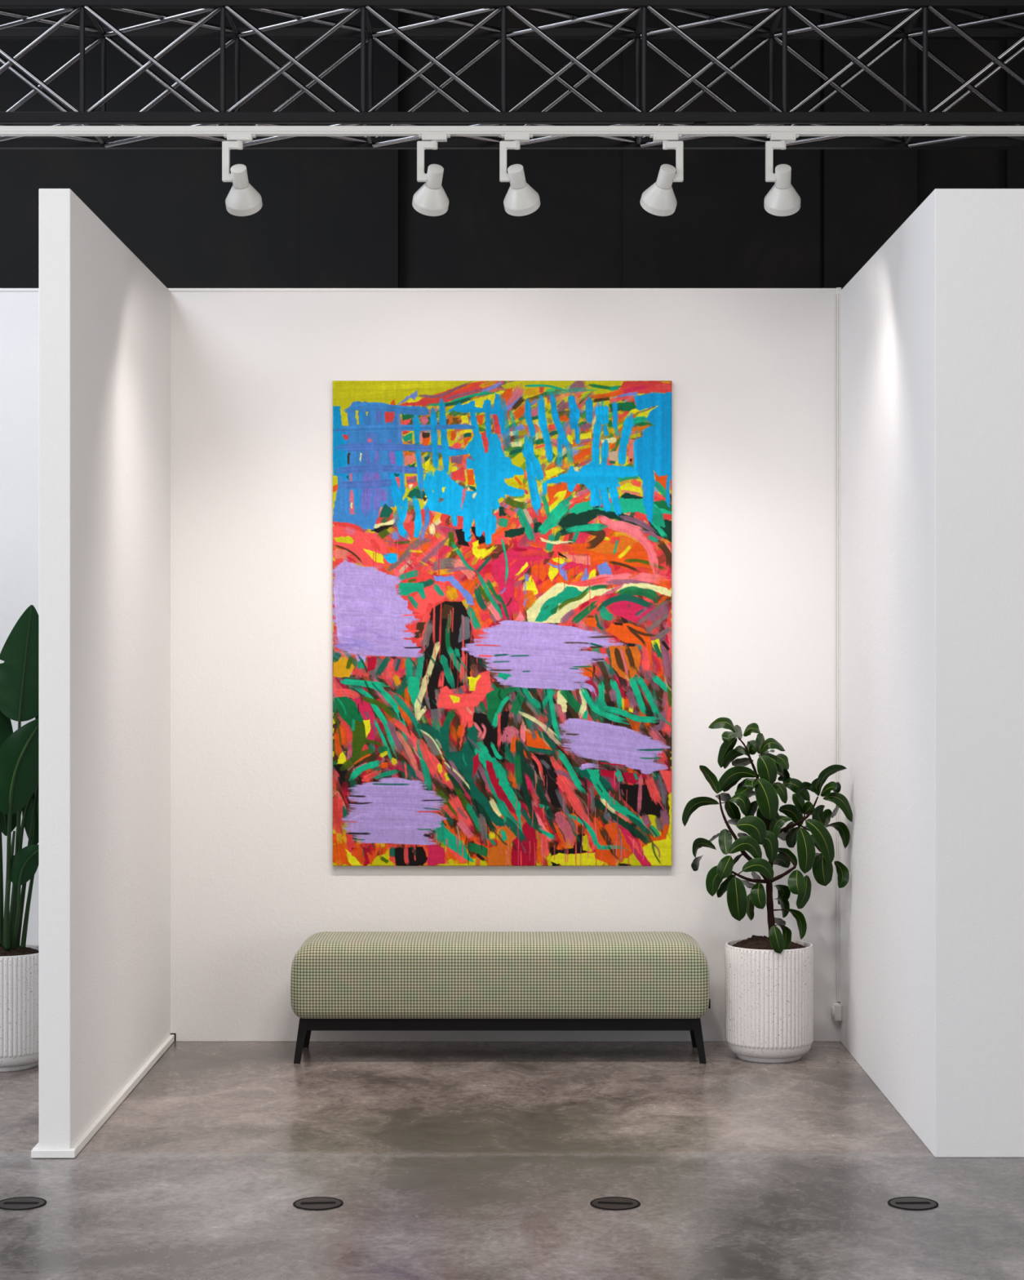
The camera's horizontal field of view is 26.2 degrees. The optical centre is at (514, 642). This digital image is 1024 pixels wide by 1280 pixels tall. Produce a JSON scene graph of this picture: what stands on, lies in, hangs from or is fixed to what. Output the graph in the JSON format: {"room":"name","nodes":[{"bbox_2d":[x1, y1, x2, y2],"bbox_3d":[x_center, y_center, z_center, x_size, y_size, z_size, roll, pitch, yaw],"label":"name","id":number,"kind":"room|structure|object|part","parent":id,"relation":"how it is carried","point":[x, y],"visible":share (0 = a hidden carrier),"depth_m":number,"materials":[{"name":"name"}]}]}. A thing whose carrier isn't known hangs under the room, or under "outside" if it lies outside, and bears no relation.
{"room":"art gallery","nodes":[
{"label":"art gallery","id":0,"kind":"room"},
{"bbox_2d":[0,944,39,1071],"bbox_3d":[-1.921,1.377,8.275,0.337,0.435,0.337,0,0,0],"label":"pot","id":1,"kind":"object","parent":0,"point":[19,963],"depth_m":8.14,"materials":[{"name":"white ceramic"}]},
{"bbox_2d":[39,188,170,1149],"bbox_3d":[-1.423,0.095,7.790,0.098,3.000,1.980,0,0,0],"label":"wall","id":2,"kind":"structure","parent":0,"point":[104,317],"depth_m":7.23,"materials":[{"name":"white paint"}]},
{"bbox_2d":[31,1033,175,1158],"bbox_3d":[-1.422,1.578,7.782,0.140,0.030,1.995,0,0,0],"label":"baseboard","id":3,"kind":"structure","parent":2,"relation":"attached to","point":[36,1153],"depth_m":7.29,"materials":[{"name":"white paint"}]},
{"bbox_2d":[0,288,840,1041],"bbox_3d":[-0.250,0.090,8.829,13.300,3.010,0.103,0,0,0],"label":"wall","id":4,"kind":"structure","parent":0,"point":[752,371],"depth_m":8.78,"materials":[{"name":"white paint"}]},
{"bbox_2d":[332,380,672,866],"bbox_3d":[-0.047,-0.076,8.768,1.354,1.936,0.023,0,0,0],"label":"painting","id":5,"kind":"object","parent":4,"relation":"attached to","point":[502,550],"visible":1,"depth_m":8.76,"materials":[{"name":"paint"}]},
{"bbox_2d":[836,287,841,1001],"bbox_3d":[1.297,0.009,8.774,0.020,2.852,0.013,0,0,0],"label":"trim","id":6,"kind":"structure","parent":4,"relation":"attached to","point":[838,289],"depth_m":8.77,"materials":[{"name":"white plastic"}]},
{"bbox_2d":[0,1041,1023,1279],"bbox_3d":[-0.250,1.655,3.500,14.100,0.120,15.600,0,0,0],"label":"floor","id":7,"kind":"structure","parent":0,"point":[444,1160],"depth_m":6.59,"materials":[{"name":"concrete"}]},
{"bbox_2d":[0,604,39,1071],"bbox_3d":[-1.932,0.727,8.275,0.629,1.736,0.335,0,0,0],"label":"potted plant","id":8,"kind":"object","parent":7,"relation":"on","point":[20,671],"visible":0.78,"depth_m":8.22,"materials":[{"name":"green plant"}]},
{"bbox_2d":[0,1196,46,1210],"bbox_3d":[-1.401,1.594,6.240,0.142,0.003,0.142,0,0,0],"label":"floor outlet cover","id":9,"kind":"object","parent":7,"relation":"on","point":[20,1203],"visible":1,"depth_m":6.24,"materials":[{"name":"grey metal"}]},
{"bbox_3d":[-1.401,1.594,6.240,0.100,0.001,0.026,0,0,0],"label":"slot handle","id":10,"kind":"part","parent":9,"relation":"part of","materials":[{"name":"black metal"}]},
{"bbox_2d":[293,1196,343,1210],"bbox_3d":[-0.556,1.594,6.240,0.142,0.003,0.142,0,0,-6],"label":"floor outlet cover","id":11,"kind":"object","parent":7,"relation":"on","point":[315,1203],"visible":1,"depth_m":6.24,"materials":[{"name":"grey metal"}]},
{"bbox_3d":[-0.556,1.594,6.240,0.100,0.001,0.026,0,0,-6],"label":"slot handle","id":12,"kind":"part","parent":11,"relation":"part of","materials":[{"name":"black metal"}]},
{"bbox_2d":[290,931,711,1063],"bbox_3d":[-0.052,1.364,8.493,1.594,0.463,0.414,0,0,0],"label":"bench","id":13,"kind":"object","parent":7,"relation":"on","point":[340,980],"visible":1,"depth_m":8.29,"materials":[{"name":"green fabric"}]},
{"bbox_3d":[-0.801,1.510,8.335,0.068,0.170,0.040,0,0,0],"label":"leg","id":14,"kind":"part","parent":13,"relation":"part of","materials":[{"name":"black wood"}]},
{"bbox_3d":[-0.801,1.510,8.655,0.068,0.170,0.040,0,0,0],"label":"leg","id":15,"kind":"part","parent":13,"relation":"part of","materials":[{"name":"black wood"}]},
{"bbox_3d":[-0.053,1.448,8.495,1.518,0.048,0.340,0,0,0],"label":"rail frame","id":16,"kind":"part","parent":13,"relation":"part of","materials":[{"name":"black wood"}]},
{"bbox_2d":[290,931,710,1018],"bbox_3d":[-0.053,1.279,8.493,1.590,0.294,0.414,0,0,0],"label":"cushion","id":17,"kind":"object","parent":13,"relation":"on","point":[335,975],"depth_m":8.29,"materials":[{"name":"green fabric"}]},
{"bbox_3d":[0.694,1.510,8.655,0.068,0.170,0.040,0,0,0],"label":"leg","id":18,"kind":"part","parent":13,"relation":"part of","materials":[{"name":"black wood"}]},
{"bbox_3d":[0.694,1.510,8.335,0.068,0.170,0.040,0,0,0],"label":"leg","id":19,"kind":"part","parent":13,"relation":"part of","materials":[{"name":"black wood"}]},
{"bbox_2d":[590,1196,640,1210],"bbox_3d":[0.287,1.594,6.240,0.142,0.003,0.142,0,0,8],"label":"floor outlet cover","id":20,"kind":"object","parent":7,"relation":"on","point":[611,1203],"visible":1,"depth_m":6.24,"materials":[{"name":"grey metal"}]},
{"bbox_3d":[0.287,1.594,6.240,0.100,0.001,0.026,0,0,8],"label":"slot handle","id":21,"kind":"part","parent":20,"relation":"part of","materials":[{"name":"black metal"}]},
{"bbox_2d":[682,717,853,1062],"bbox_3d":[0.970,0.942,8.440,0.658,1.307,0.357,0,0,0],"label":"rubber plant","id":22,"kind":"object","parent":7,"relation":"on","point":[770,980],"visible":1,"depth_m":8.38,"materials":[{"name":"green plant"}]},
{"bbox_3d":[0.981,1.377,8.450,0.337,0.435,0.337,0,0,0],"label":"pot","id":23,"kind":"part","parent":22,"relation":"part of","materials":[{"name":"white ceramic"}]},
{"bbox_2d":[888,1196,938,1210],"bbox_3d":[1.133,1.594,6.240,0.142,0.003,0.142,0,0,-2],"label":"floor outlet cover","id":24,"kind":"object","parent":7,"relation":"on","point":[911,1203],"visible":1,"depth_m":6.24,"materials":[{"name":"grey metal"}]},
{"bbox_3d":[1.133,1.594,6.240,0.100,0.001,0.026,0,0,-2],"label":"slot handle","id":25,"kind":"part","parent":24,"relation":"part of","materials":[{"name":"black metal"}]},
{"bbox_2d":[0,8,1023,288],"bbox_3d":[-0.250,-1.005,11.065,14.100,5.200,0.270,0,0,0],"label":"wall","id":26,"kind":"structure","parent":0,"point":[326,218],"depth_m":10.96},
{"bbox_3d":[-4.032,-1.005,10.980,5.936,5.200,0.040,0,0,0],"label":"wall panel","id":27,"kind":"part","parent":26,"relation":"part of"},
{"bbox_3d":[-0.821,-1.005,10.965,0.486,5.200,0.070,0,0,0],"label":"wall panel","id":28,"kind":"part","parent":26,"relation":"part of","materials":[{"name":"black paint"}]},
{"bbox_3d":[1.037,-1.005,10.990,0.990,5.200,0.020,0,0,0],"label":"wall panel","id":29,"kind":"part","parent":26,"relation":"part of","materials":[{"name":"black paint"}]},
{"bbox_3d":[1.778,-1.005,10.975,0.462,5.200,0.050,0,0,0],"label":"wall panel","id":30,"kind":"part","parent":26,"relation":"part of","materials":[{"name":"black paint"}]},
{"bbox_3d":[3.783,-1.005,10.970,2.651,5.200,0.060,0,0,0],"label":"wall panel","id":31,"kind":"part","parent":26,"relation":"part of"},
{"bbox_2d":[840,188,1023,1157],"bbox_3d":[1.827,0.095,7.790,1.047,3.000,1.980,0,0,0],"label":"wall","id":32,"kind":"structure","parent":0,"point":[932,325],"depth_m":6.80,"materials":[{"name":"white paint"}]},
{"bbox_2d":[831,1002,842,1021],"bbox_3d":[1.283,1.472,8.748,0.039,0.067,0.062,0,0,0],"label":"wall socket","id":33,"kind":"object","parent":32,"relation":"attached to","point":[837,1009],"visible":1,"depth_m":8.72,"materials":[{"name":"white plastic"}]},
{"bbox_3d":[1.270,1.472,8.748,0.010,0.053,0.053,0,0,0],"label":"plate","id":34,"kind":"part","parent":33,"relation":"part of","materials":[{"name":"white plastic"}]},
{"bbox_3d":[-7.100,-1.005,3.500,0.200,5.200,15.000,0,0,0],"label":"wall","id":35,"kind":"structure","parent":0,"visible":0},
{"bbox_2d":[0,0,1023,149],"bbox_3d":[-0.250,-1.940,7.506,13.480,0.420,0.412,0,0,0],"label":"lighting truss","id":36,"kind":"object","parent":35,"relation":"attached to","point":[200,29],"visible":0.85,"depth_m":7.32,"materials":[{"name":"metal"}]},
{"bbox_3d":[-1.438,-1.940,7.318,0.018,0.354,0.018,0,0,0],"label":"post","id":37,"kind":"part","parent":36,"relation":"part of","materials":[{"name":"metal"}]},
{"bbox_3d":[-1.438,-1.940,7.693,0.018,0.354,0.018,0,0,0],"label":"post","id":38,"kind":"part","parent":36,"relation":"part of","materials":[{"name":"metal"}]},
{"bbox_3d":[-0.970,-1.940,7.318,0.018,0.354,0.018,0,0,0],"label":"post","id":39,"kind":"part","parent":36,"relation":"part of","materials":[{"name":"metal"}]},
{"bbox_3d":[-0.970,-1.940,7.693,0.018,0.354,0.018,0,0,0],"label":"post","id":40,"kind":"part","parent":36,"relation":"part of","materials":[{"name":"metal"}]},
{"bbox_3d":[-0.502,-1.940,7.318,0.018,0.354,0.018,0,0,0],"label":"post","id":41,"kind":"part","parent":36,"relation":"part of","materials":[{"name":"metal"}]},
{"bbox_3d":[-0.502,-1.940,7.693,0.018,0.354,0.018,0,0,0],"label":"post","id":42,"kind":"part","parent":36,"relation":"part of","materials":[{"name":"metal"}]},
{"bbox_3d":[-0.034,-1.940,7.318,0.018,0.354,0.018,0,0,0],"label":"post","id":43,"kind":"part","parent":36,"relation":"part of","materials":[{"name":"metal"}]},
{"bbox_2d":[0,122,1023,136],"bbox_3d":[-0.250,-1.710,7.322,13.460,0.039,0.034,0,0,0],"label":"track","id":44,"kind":"object","parent":36,"relation":"attached to","point":[699,129],"visible":1,"depth_m":7.30,"materials":[{"name":"metal"}]},
{"bbox_2d":[222,133,262,216],"bbox_3d":[-0.910,-1.562,7.361,0.124,0.270,0.166,0,0,0],"label":"track spotlight","id":45,"kind":"object","parent":44,"relation":"hanging from","point":[242,199],"visible":1,"depth_m":7.32,"materials":[{"name":"white metal"}]},
{"bbox_3d":[-0.914,-1.659,7.322,0.021,0.030,0.021,0,0,0],"label":"swivel stem","id":46,"kind":"part","parent":45,"relation":"part of","materials":[{"name":"white metal"}]},
{"bbox_3d":[-0.909,-1.487,7.384,0.123,0.121,0.121,0,0,0],"label":"lamp shade","id":47,"kind":"part","parent":45,"relation":"part of","materials":[{"name":"white metal"}]},
{"bbox_2d":[412,133,450,216],"bbox_3d":[-0.278,-1.562,7.361,0.131,0.269,0.166,0,0,0],"label":"track spotlight","id":48,"kind":"object","parent":44,"relation":"hanging from","point":[431,199],"visible":1,"depth_m":7.32,"materials":[{"name":"white metal"}]},
{"bbox_3d":[-0.281,-1.488,7.384,0.124,0.121,0.121,0,0,0],"label":"lamp shade","id":49,"kind":"part","parent":48,"relation":"part of","materials":[{"name":"white metal"}]},
{"bbox_3d":[-0.265,-1.659,7.322,0.021,0.030,0.021,0,0,0],"label":"swivel stem","id":50,"kind":"part","parent":48,"relation":"part of","materials":[{"name":"white metal"}]},
{"bbox_2d":[499,133,540,216],"bbox_3d":[0.016,-1.562,7.362,0.124,0.269,0.166,0,0,19],"label":"track spotlight","id":51,"kind":"object","parent":44,"relation":"hanging from","point":[521,198],"visible":1,"depth_m":7.32,"materials":[{"name":"white metal"}]},
{"bbox_3d":[0.010,-1.659,7.322,0.021,0.030,0.021,0,0,0],"label":"swivel stem","id":52,"kind":"part","parent":51,"relation":"part of","materials":[{"name":"white metal"}]},
{"bbox_3d":[0.027,-1.488,7.384,0.124,0.121,0.121,0,0,0],"label":"lamp shade","id":53,"kind":"part","parent":51,"relation":"part of","materials":[{"name":"white metal"}]},
{"bbox_2d":[640,133,684,216],"bbox_3d":[0.496,-1.562,7.361,0.123,0.269,0.167,0,0,-19],"label":"track spotlight","id":54,"kind":"object","parent":44,"relation":"hanging from","point":[660,198],"visible":1,"depth_m":7.32,"materials":[{"name":"white metal"}]},
{"bbox_3d":[0.486,-1.488,7.383,0.124,0.121,0.121,0,0,0],"label":"lamp shade","id":55,"kind":"part","parent":54,"relation":"part of","materials":[{"name":"white metal"}]},
{"bbox_3d":[0.506,-1.659,7.322,0.021,0.030,0.021,0,0,0],"label":"swivel stem","id":56,"kind":"part","parent":54,"relation":"part of","materials":[{"name":"white metal"}]},
{"bbox_2d":[764,133,800,216],"bbox_3d":[0.902,-1.562,7.361,0.126,0.270,0.166,0,0,0],"label":"track spotlight","id":57,"kind":"object","parent":44,"relation":"hanging from","point":[783,199],"visible":1,"depth_m":7.32,"materials":[{"name":"white metal"}]},
{"bbox_3d":[0.903,-1.488,7.384,0.124,0.121,0.121,0,0,0],"label":"lamp shade","id":58,"kind":"part","parent":57,"relation":"part of","materials":[{"name":"white metal"}]},
{"bbox_3d":[0.896,-1.659,7.322,0.021,0.030,0.021,0,0,0],"label":"swivel stem","id":59,"kind":"part","parent":57,"relation":"part of","materials":[{"name":"white metal"}]},
{"bbox_3d":[0.434,-1.940,7.693,0.018,0.354,0.018,0,0,0],"label":"post","id":60,"kind":"part","parent":36,"relation":"part of","materials":[{"name":"metal"}]},
{"bbox_3d":[0.434,-1.940,7.318,0.018,0.354,0.018,0,0,0],"label":"post","id":61,"kind":"part","parent":36,"relation":"part of","materials":[{"name":"metal"}]},
{"bbox_3d":[0.902,-1.940,7.693,0.018,0.354,0.018,0,0,0],"label":"post","id":62,"kind":"part","parent":36,"relation":"part of","materials":[{"name":"metal"}]},
{"bbox_3d":[0.902,-1.940,7.318,0.018,0.354,0.018,0,0,0],"label":"post","id":63,"kind":"part","parent":36,"relation":"part of","materials":[{"name":"metal"}]},
{"bbox_3d":[1.370,-1.940,7.693,0.018,0.354,0.018,0,0,0],"label":"post","id":64,"kind":"part","parent":36,"relation":"part of","materials":[{"name":"metal"}]},
{"bbox_3d":[1.370,-1.940,7.318,0.018,0.354,0.018,0,0,0],"label":"post","id":65,"kind":"part","parent":36,"relation":"part of","materials":[{"name":"metal"}]}
]}

